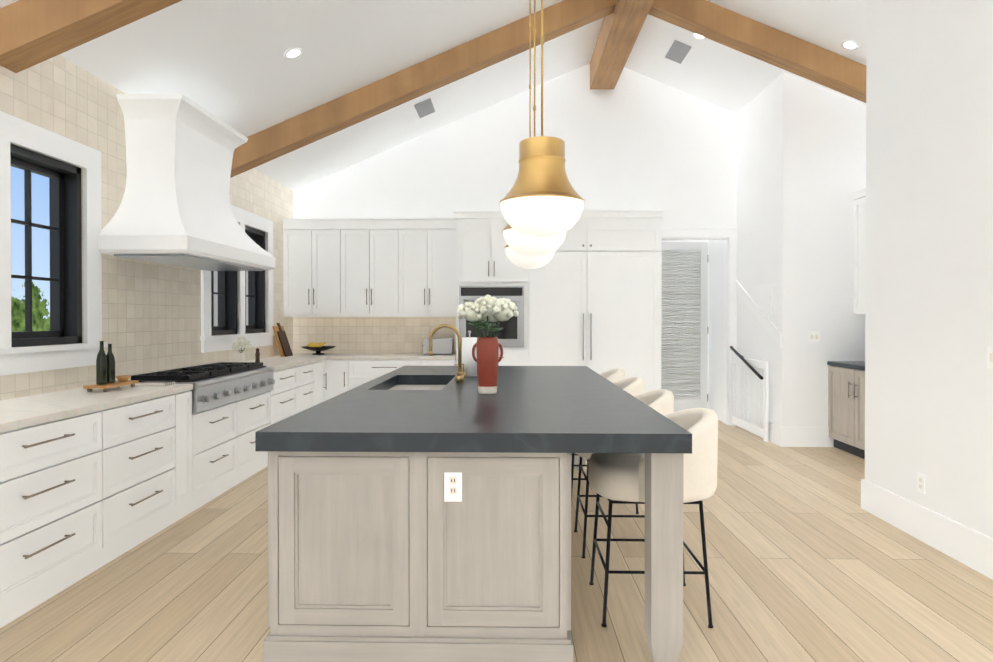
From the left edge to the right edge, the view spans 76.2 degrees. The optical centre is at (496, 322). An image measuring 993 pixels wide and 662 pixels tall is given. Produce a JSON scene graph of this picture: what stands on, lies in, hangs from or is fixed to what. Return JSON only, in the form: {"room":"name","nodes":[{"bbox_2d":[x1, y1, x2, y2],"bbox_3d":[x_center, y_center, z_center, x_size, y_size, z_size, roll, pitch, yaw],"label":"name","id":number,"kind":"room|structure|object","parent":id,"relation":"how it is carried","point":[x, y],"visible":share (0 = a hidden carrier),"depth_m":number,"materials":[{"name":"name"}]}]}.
{"room":"kitchen","nodes":[
{"label":"kitchen","id":0,"kind":"room"},
{"bbox_2d":[0,55,292,400],"bbox_3d":[-2.869,-0.190,3.000,0.200,3.070,10.900,0,0,1],"label":"wall","id":1,"kind":"structure","parent":0,"point":[151,316],"depth_m":4.62,"materials":[{"name":"tile"}]},
{"bbox_2d":[98,93,275,270],"bbox_3d":[-2.398,-1.058,5.113,0.635,1.175,1.610,0,0,1],"label":"range hood","id":2,"kind":"object","parent":1,"relation":"attached to","point":[174,209],"visible":1,"depth_m":4.66,"materials":[{"name":"white paint"}]},
{"bbox_2d":[0,0,603,190],"bbox_3d":[-0.920,-2.511,2.937,4.300,1.926,10.900,0,0,1],"label":"ceiling","id":3,"kind":"structure","parent":0,"point":[228,63],"depth_m":5.40,"materials":[{"name":"paint"}]},
{"bbox_2d":[0,0,181,72],"bbox_3d":[0.653,-2.367,3.451,6.820,1.877,0.190,0,0,1],"label":"beam","id":4,"kind":"structure","parent":3,"relation":"attached to","point":[33,32],"depth_m":3.44,"materials":[{"name":"brown wood"}]},
{"bbox_2d":[284,48,302,58],"bbox_3d":[-1.618,-2.144,5.047,0.140,0.065,0.149,0,0,-8],"label":"recessed light","id":5,"kind":"object","parent":3,"relation":"in","point":[292,53],"depth_m":5.04,"materials":[{"name":"paint"}]},
{"bbox_2d":[414,98,434,117],"bbox_3d":[-0.825,-2.470,7.306,0.189,0.089,0.440,0,0,1],"label":"ceiling vent","id":6,"kind":"object","parent":3,"relation":"in","point":[424,108],"depth_m":7.27,"materials":[{"name":"grey metal"}]},
{"bbox_2d":[504,0,554,268],"bbox_3d":[0.272,-1.682,5.116,0.418,2.489,0.418,0,0,1],"label":"pendant light","id":7,"kind":"object","parent":3,"relation":"hanging from","point":[519,260],"visible":0.27,"depth_m":5.05,"materials":[{"name":"white glass"}]},
{"bbox_2d":[503,0,566,256],"bbox_3d":[0.248,-1.675,4.116,0.418,2.489,0.418,0,0,1],"label":"pendant light","id":8,"kind":"object","parent":3,"relation":"hanging from","point":[522,244],"visible":0.35,"depth_m":4.02,"materials":[{"name":"white glass"}]},
{"bbox_2d":[500,0,584,237],"bbox_3d":[0.225,-1.667,3.116,0.418,2.489,0.418,0,0,1],"label":"pendant light","id":9,"kind":"object","parent":3,"relation":"hanging from","point":[542,198],"visible":1,"depth_m":3.01,"materials":[{"name":"gold metal"}]},
{"bbox_2d":[230,0,865,177],"bbox_3d":[0.717,-2.387,6.190,6.820,1.877,0.190,0,0,1],"label":"beam","id":10,"kind":"structure","parent":3,"relation":"attached to","point":[777,48],"depth_m":6.12,"materials":[{"name":"brown wood"}]},
{"bbox_2d":[590,0,653,88],"bbox_3d":[1.230,-3.134,2.879,0.310,0.360,10.495,0,0,1],"label":"ridge beam","id":11,"kind":"structure","parent":3,"relation":"attached to","point":[621,26],"depth_m":6.79,"materials":[{"name":"brown wood"}]},
{"bbox_2d":[0,420,992,661],"bbox_3d":[0.653,1.392,3.479,7.420,0.100,12.000,0,0,1],"label":"floor","id":12,"kind":"structure","parent":0,"point":[809,559],"depth_m":3.21,"materials":[{"name":"brown wood"}]},
{"bbox_2d":[0,397,111,627],"bbox_3d":[-2.450,0.886,3.023,0.632,0.918,0.850,0,0,1],"label":"base cabinet","id":13,"kind":"object","parent":12,"relation":"on","point":[93,481],"depth_m":3.09,"materials":[{"name":"white wood"}]},
{"bbox_2d":[25,381,183,559],"bbox_3d":[-2.430,0.880,3.845,0.632,0.918,0.793,0,0,1],"label":"base cabinet","id":14,"kind":"object","parent":12,"relation":"on","point":[146,423],"depth_m":3.85,"materials":[{"name":"white wood"}]},
{"bbox_2d":[83,341,137,391],"bbox_3d":[-2.455,0.270,4.044,0.140,0.312,0.340,0,0,1],"label":"tray","id":15,"kind":"object","parent":14,"relation":"on","point":[105,372],"visible":1,"depth_m":3.94,"materials":[{"name":"brown wood"}]},
{"bbox_2d":[131,373,239,506],"bbox_3d":[-2.409,0.873,4.753,0.632,0.918,0.759,0,0,1],"label":"base cabinet","id":16,"kind":"object","parent":12,"relation":"on","point":[218,397],"depth_m":4.77,"materials":[{"name":"white wood"}]},
{"bbox_2d":[132,365,259,380],"bbox_3d":[-2.354,0.390,5.128,0.450,0.044,1.379,0,0,1],"label":"stove grates","id":17,"kind":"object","parent":16,"relation":"on","point":[185,374],"depth_m":4.76,"materials":[{"name":"black metal"}]},
{"bbox_2d":[131,362,274,413],"bbox_3d":[-2.322,0.498,5.128,0.595,0.262,1.420,0,0,1],"label":"range","id":18,"kind":"object","parent":16,"relation":"in","point":[215,386],"depth_m":4.89,"materials":[{"name":"silver metal"}]},
{"bbox_2d":[184,381,199,516],"bbox_3d":[-2.420,0.877,4.308,0.632,0.918,0.220,0,0,1],"label":"base cabinet","id":19,"kind":"object","parent":12,"relation":"on","point":[191,498],"depth_m":4.38,"materials":[{"name":"white wood"}]},
{"bbox_2d":[135,382,174,385],"bbox_3d":[-2.318,0.415,4.307,0.202,0.019,0.130,0,0,1],"label":"striped towel","id":20,"kind":"object","parent":19,"relation":"on","point":[154,383],"visible":0.98,"depth_m":4.24,"materials":[{"name":"fabric"}]},
{"bbox_2d":[172,365,275,482],"bbox_3d":[-2.392,0.868,5.490,0.632,0.918,0.715,0,0,1],"label":"base cabinet","id":21,"kind":"object","parent":12,"relation":"on","point":[257,386],"depth_m":5.46,"materials":[{"name":"white wood"}]},
{"bbox_2d":[216,361,299,422],"bbox_3d":[-2.375,0.863,6.222,0.632,0.918,0.750,0,0,1],"label":"base cabinet","id":22,"kind":"object","parent":12,"relation":"on","point":[287,372],"depth_m":6.28,"materials":[{"name":"white wood"}]},
{"bbox_2d":[232,336,251,361],"bbox_3d":[-2.473,0.271,6.146,0.173,0.280,0.168,0,0,1],"label":"flower vase","id":23,"kind":"object","parent":22,"relation":"on","point":[241,342],"visible":0.98,"depth_m":6.12,"materials":[{"name":"beige ceramic"}]},
{"bbox_2d":[255,348,259,361],"bbox_3d":[-2.438,0.334,6.465,0.048,0.150,0.048,0,0,1],"label":"pepper mill","id":24,"kind":"object","parent":22,"relation":"on","point":[257,356],"visible":0.88,"depth_m":6.45,"materials":[{"name":"brown wood"}]},
{"bbox_2d":[248,357,319,411],"bbox_3d":[-2.359,0.858,6.899,0.632,0.918,0.603,0,0,1],"label":"base cabinet","id":25,"kind":"object","parent":12,"relation":"on","point":[309,366],"depth_m":7.00,"materials":[{"name":"white wood"}]},
{"bbox_2d":[273,353,327,402],"bbox_3d":[-2.347,0.854,7.379,0.632,0.918,0.464,0,0,1],"label":"base cabinet","id":26,"kind":"object","parent":12,"relation":"on","point":[322,357],"depth_m":7.49,"materials":[{"name":"white wood"}]},
{"bbox_2d":[272,323,292,356],"bbox_3d":[-2.559,0.200,7.597,0.151,0.400,0.300,0,0,1],"label":"cutting boards","id":27,"kind":"object","parent":26,"relation":"on","point":[282,342],"visible":1,"depth_m":7.53,"materials":[{"name":"brown wood"}]},
{"bbox_2d":[327,357,350,399],"bbox_3d":[-1.890,0.874,7.901,0.260,0.870,0.649,0,0,1],"label":"base cabinet","id":28,"kind":"object","parent":12,"relation":"on","point":[338,368],"depth_m":7.58,"materials":[{"name":"white wood"}]},
{"bbox_2d":[351,357,426,388],"bbox_3d":[-1.321,0.874,7.888,0.976,0.870,0.649,0,0,1],"label":"base cabinet","id":29,"kind":"object","parent":12,"relation":"on","point":[363,369],"depth_m":7.57,"materials":[{"name":"white wood"}]},
{"bbox_2d":[331,353,454,356],"bbox_3d":[-1.250,0.419,7.878,1.541,0.040,0.659,0,0,1],"label":"countertop","id":30,"kind":"structure","parent":29,"relation":"on","point":[342,354],"depth_m":7.74,"materials":[{"name":"white stone"}]},
{"bbox_2d":[301,342,335,354],"bbox_3d":[-2.233,0.322,7.940,0.430,0.152,0.430,0,0,1],"label":"fruit bowl","id":31,"kind":"object","parent":30,"relation":"on","point":[318,348],"visible":1,"depth_m":7.87,"materials":[{"name":"black metal"}]},
{"bbox_2d":[422,338,452,354],"bbox_3d":[-0.742,0.296,7.985,0.380,0.202,0.200,0,0,1],"label":"toaster","id":32,"kind":"object","parent":30,"relation":"on","point":[442,346],"visible":0.98,"depth_m":7.88,"materials":[{"name":"silver metal"}]},
{"bbox_2d":[427,357,454,365],"bbox_3d":[-0.681,0.874,7.873,0.403,0.870,0.649,0,0,1],"label":"base cabinet","id":33,"kind":"object","parent":12,"relation":"on","point":[431,361],"depth_m":7.54,"materials":[{"name":"white wood"}]},
{"bbox_2d":[263,452,683,661],"bbox_3d":[-0.056,0.911,4.157,1.648,0.850,3.374,0,0,1],"label":"kitchen island","id":34,"kind":"object","parent":12,"relation":"on","point":[419,513],"depth_m":2.50,"materials":[{"name":"brown wood"}]},
{"bbox_2d":[255,388,691,455],"bbox_3d":[-0.077,0.509,3.164,1.684,0.181,1.450,0,0,1],"label":"island countertop","id":35,"kind":"structure","parent":34,"relation":"on","point":[357,419],"depth_m":2.63,"materials":[{"name":"grey stone"}]},
{"bbox_2d":[457,295,518,393],"bbox_3d":[-0.051,0.125,3.734,0.366,0.578,0.292,0,0,1],"label":"vase","id":36,"kind":"object","parent":35,"relation":"on","point":[487,308],"visible":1,"depth_m":3.66,"materials":[{"name":"red ceramic"}]},
{"bbox_2d":[359,376,618,387],"bbox_3d":[-0.048,0.447,4.399,1.684,0.075,1.020,0,0,1],"label":"island countertop","id":37,"kind":"structure","parent":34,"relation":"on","point":[382,381],"depth_m":4.35,"materials":[{"name":"grey stone"}]},
{"bbox_2d":[391,384,442,387],"bbox_3d":[-0.556,0.570,4.412,0.484,0.194,1.044,0,0,1],"label":"sink","id":38,"kind":"object","parent":37,"relation":"in","point":[392,385],"depth_m":4.79,"materials":[{"name":"white ceramic"}]},
{"bbox_2d":[427,324,462,383],"bbox_3d":[-0.347,0.209,4.366,0.244,0.401,0.098,0,0,1],"label":"faucet","id":39,"kind":"object","parent":37,"relation":"on","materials":[{"name":"gold metal"}]},
{"bbox_2d":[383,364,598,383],"bbox_3d":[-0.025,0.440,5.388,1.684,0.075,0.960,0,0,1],"label":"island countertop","id":40,"kind":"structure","parent":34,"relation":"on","point":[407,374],"depth_m":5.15,"materials":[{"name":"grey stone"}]},
{"bbox_2d":[462,331,476,376],"bbox_3d":[-0.205,0.233,4.841,0.150,0.346,0.150,0,0,1],"label":"paper towel holder","id":41,"kind":"object","parent":40,"relation":"on","point":[468,361],"visible":0.88,"depth_m":4.79,"materials":[{"name":"white paper"}]},
{"bbox_2d":[455,210,526,365],"bbox_3d":[-0.049,-0.003,7.841,0.851,2.625,0.669,0,0,1],"label":"tall cabinet","id":42,"kind":"object","parent":12,"relation":"on","point":[483,267],"depth_m":7.51,"materials":[{"name":"white wood"}]},
{"bbox_2d":[527,209,594,370],"bbox_3d":[0.757,-0.003,7.822,0.762,2.625,0.669,0,0,1],"label":"tall cabinet","id":43,"kind":"object","parent":12,"relation":"on","point":[588,295],"depth_m":7.50,"materials":[{"name":"white wood"}]},
{"bbox_2d":[571,368,624,455],"bbox_3d":[0.802,0.860,5.452,0.596,0.936,0.549,0,0,1],"label":"stool","id":44,"kind":"object","parent":12,"relation":"on","point":[614,375],"visible":0.15,"depth_m":5.31,"materials":[{"name":"beige fabric"}]},
{"bbox_2d":[571,377,644,513],"bbox_3d":[0.783,0.866,4.652,0.596,0.936,0.549,0,0,1],"label":"stool","id":45,"kind":"object","parent":12,"relation":"on","point":[633,386],"visible":0.08,"depth_m":4.47,"materials":[{"name":"beige fabric"}]},
{"bbox_2d":[574,389,673,558],"bbox_3d":[0.764,0.872,3.823,0.596,0.936,0.549,0,0,1],"label":"stool","id":46,"kind":"object","parent":12,"relation":"on","point":[660,401],"visible":0.23,"depth_m":3.66,"materials":[{"name":"beige fabric"}]},
{"bbox_2d":[595,209,662,392],"bbox_3d":[1.483,-0.003,7.805,0.943,2.625,0.669,0,0,1],"label":"tall cabinet","id":47,"kind":"object","parent":12,"relation":"on","point":[627,241],"depth_m":7.48,"materials":[{"name":"white wood"}]},
{"bbox_2d":[588,408,717,627],"bbox_3d":[0.745,0.878,3.023,0.596,0.936,0.549,0,0,1],"label":"stool","id":48,"kind":"object","parent":12,"relation":"on","point":[619,478],"visible":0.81,"depth_m":2.82,"materials":[{"name":"beige fabric"}]},
{"bbox_2d":[730,346,768,441],"bbox_3d":[2.979,0.804,7.531,0.085,1.016,1.060,0,0,1],"label":"gate","id":49,"kind":"object","parent":12,"relation":"on","point":[750,395],"visible":1,"depth_m":7.43,"materials":[{"name":"paint"}]},
{"bbox_2d":[827,364,864,458],"bbox_3d":[3.815,0.887,6.172,0.617,0.870,1.092,0,0,1],"label":"base cabinet","id":50,"kind":"object","parent":12,"relation":"on","point":[846,402],"depth_m":6.37,"materials":[{"name":"brown wood"}]},
{"bbox_2d":[827,361,864,367],"bbox_3d":[3.798,0.435,5.672,0.627,0.040,2.086,0,0,1],"label":"countertop","id":51,"kind":"structure","parent":50,"relation":"on","point":[846,364],"depth_m":6.38,"materials":[{"name":"grey stone"}]},
{"bbox_2d":[293,64,736,400],"bbox_3d":[0.190,-1.058,8.248,6.070,4.730,0.150,0,0,1],"label":"wall","id":52,"kind":"structure","parent":0,"point":[633,140],"depth_m":8.14,"materials":[{"name":"paint"}]},
{"bbox_2d":[283,218,346,316],"bbox_3d":[-2.260,-0.702,8.043,0.774,1.180,0.359,0,0,1],"label":"upper cabinet","id":53,"kind":"object","parent":52,"relation":"attached to","point":[314,249],"depth_m":7.87,"materials":[{"name":"white wood"}]},
{"bbox_2d":[293,317,455,352],"bbox_3d":[-1.558,0.142,8.219,2.173,0.530,0.007,0,0,1],"label":"tile backsplash","id":54,"kind":"structure","parent":52,"relation":"attached to","point":[375,334],"depth_m":8.22,"materials":[{"name":"beige tile"}]},
{"bbox_2d":[347,217,402,316],"bbox_3d":[-1.569,-0.702,8.027,0.828,1.180,0.359,0,0,1],"label":"upper cabinet","id":55,"kind":"object","parent":52,"relation":"attached to","point":[374,245],"depth_m":7.85,"materials":[{"name":"white wood"}]},
{"bbox_2d":[403,217,454,316],"bbox_3d":[-0.878,-0.702,8.011,0.774,1.180,0.359,0,0,1],"label":"upper cabinet","id":56,"kind":"object","parent":52,"relation":"attached to","point":[428,242],"depth_m":7.84,"materials":[{"name":"white wood"}]},
{"bbox_2d":[661,226,737,424],"bbox_3d":[2.539,0.040,8.184,1.110,2.535,0.184,0,0,1],"label":"door frame","id":57,"kind":"structure","parent":52,"relation":"attached to","point":[727,235],"depth_m":8.10,"materials":[{"name":"paint"}]},
{"bbox_2d":[662,240,723,421],"bbox_3d":[2.550,0.003,8.676,1.110,2.600,0.800,0,0,1],"label":"wall","id":58,"kind":"structure","parent":0,"point":[715,312],"depth_m":8.63,"materials":[{"name":"paint"}]},
{"bbox_2d":[661,242,707,411],"bbox_3d":[2.557,0.081,8.869,0.814,2.418,0.115,0,0,1],"label":"hall door","id":59,"kind":"structure","parent":58,"relation":"in","point":[684,334],"depth_m":8.89,"materials":[{"name":"paint"}]},
{"bbox_2d":[624,0,866,112],"bbox_3d":[2.789,-2.759,2.848,3.120,1.430,10.900,0,0,1],"label":"ceiling","id":60,"kind":"structure","parent":0,"point":[721,75],"depth_m":6.84,"materials":[{"name":"paint"}]},
{"bbox_2d":[665,40,690,63],"bbox_3d":[2.059,-3.069,7.194,0.189,0.089,0.440,0,0,1],"label":"ceiling vent","id":61,"kind":"object","parent":60,"relation":"in","point":[678,52],"depth_m":7.17,"materials":[{"name":"grey metal"}]},
{"bbox_2d":[692,33,705,39],"bbox_3d":[2.137,-3.030,6.682,0.140,0.065,0.149,0,0,-8],"label":"recessed light","id":62,"kind":"object","parent":60,"relation":"in","point":[696,36],"depth_m":6.71,"materials":[{"name":"paint"}]},
{"bbox_2d":[841,40,858,49],"bbox_3d":[3.247,-2.549,5.820,0.140,0.065,0.149,0,0,-8],"label":"recessed light","id":63,"kind":"object","parent":60,"relation":"in","point":[847,44],"depth_m":5.81,"materials":[{"name":"paint"}]},
{"bbox_2d":[737,78,776,423],"bbox_3d":[3.133,-0.687,7.492,0.150,3.998,1.230,0,0,1],"label":"wall","id":64,"kind":"structure","parent":0,"point":[757,189],"depth_m":7.39,"materials":[{"name":"paint"}]},
{"bbox_2d":[736,280,781,347],"bbox_3d":[3.046,-0.142,7.428,0.020,0.810,1.350,0,0,1],"label":"trim","id":65,"kind":"structure","parent":64,"relation":"attached to","point":[759,302],"depth_m":7.24,"materials":[{"name":"paint"}]},
{"bbox_2d":[736,422,787,446],"bbox_3d":[3.050,1.208,7.423,0.023,0.210,1.398,0,0,1],"label":"baseboard","id":66,"kind":"structure","parent":64,"relation":"attached to","point":[778,435],"depth_m":6.81,"materials":[{"name":"paint"}]},
{"bbox_2d":[776,72,865,446],"bbox_3d":[3.667,-0.686,6.789,1.250,4.008,0.150,0,0,1],"label":"wall","id":67,"kind":"structure","parent":0,"point":[821,155],"depth_m":6.72,"materials":[{"name":"paint"}]},
{"bbox_2d":[788,427,828,446],"bbox_3d":[3.282,1.213,6.728,0.475,0.210,0.018,0,0,1],"label":"baseboard","id":68,"kind":"structure","parent":67,"relation":"attached to","point":[797,436],"depth_m":6.72,"materials":[{"name":"paint"}]},
{"bbox_2d":[808,331,819,341],"bbox_3d":[3.369,0.150,6.722,0.120,0.115,0.009,0,0,1],"label":"light switch","id":69,"kind":"object","parent":67,"relation":"attached to","point":[813,336],"depth_m":6.72,"materials":[{"name":"white plastic"}]},
{"bbox_2d":[853,188,865,313],"bbox_3d":[3.951,-0.735,6.416,0.357,1.290,0.575,0,0,1],"label":"upper cabinet","id":70,"kind":"object","parent":67,"relation":"attached to","point":[860,195],"depth_m":6.59,"materials":[{"name":"white wood"}]},
{"bbox_2d":[865,0,992,537],"bbox_3d":[2.632,-0.713,1.071,0.150,4.145,6.910,0,0,1],"label":"wall","id":71,"kind":"structure","parent":0,"point":[929,257],"depth_m":3.82,"materials":[{"name":"paint"}]},
{"bbox_2d":[917,473,924,493],"bbox_3d":[2.619,0.991,3.910,0.008,0.115,0.070,0,0,1],"label":"outlet","id":72,"kind":"object","parent":71,"relation":"attached to","point":[920,477],"depth_m":3.90,"materials":[{"name":"white plastic"}]},
{"bbox_2d":[861,479,992,579],"bbox_3d":[2.561,1.254,1.106,0.043,0.210,6.908,0,0,1],"label":"baseboard","id":73,"kind":"structure","parent":71,"relation":"attached to","point":[965,545],"depth_m":3.78,"materials":[{"name":"paint"}]},
{"bbox_2d":[987,347,992,368],"bbox_3d":[2.605,0.185,3.304,0.009,0.115,0.120,0,0,1],"label":"light switch","id":74,"kind":"object","parent":71,"relation":"attached to","point":[989,349],"depth_m":3.34,"materials":[{"name":"white plastic"}]},
{"label":"outside","id":75,"kind":"structure","parent":0,"visible":0},
{"bbox_2d":[11,166,49,331],"bbox_3d":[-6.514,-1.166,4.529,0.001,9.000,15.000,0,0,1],"label":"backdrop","id":76,"kind":"structure","parent":75,"point":[40,257],"depth_m":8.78,"materials":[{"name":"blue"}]}
]}

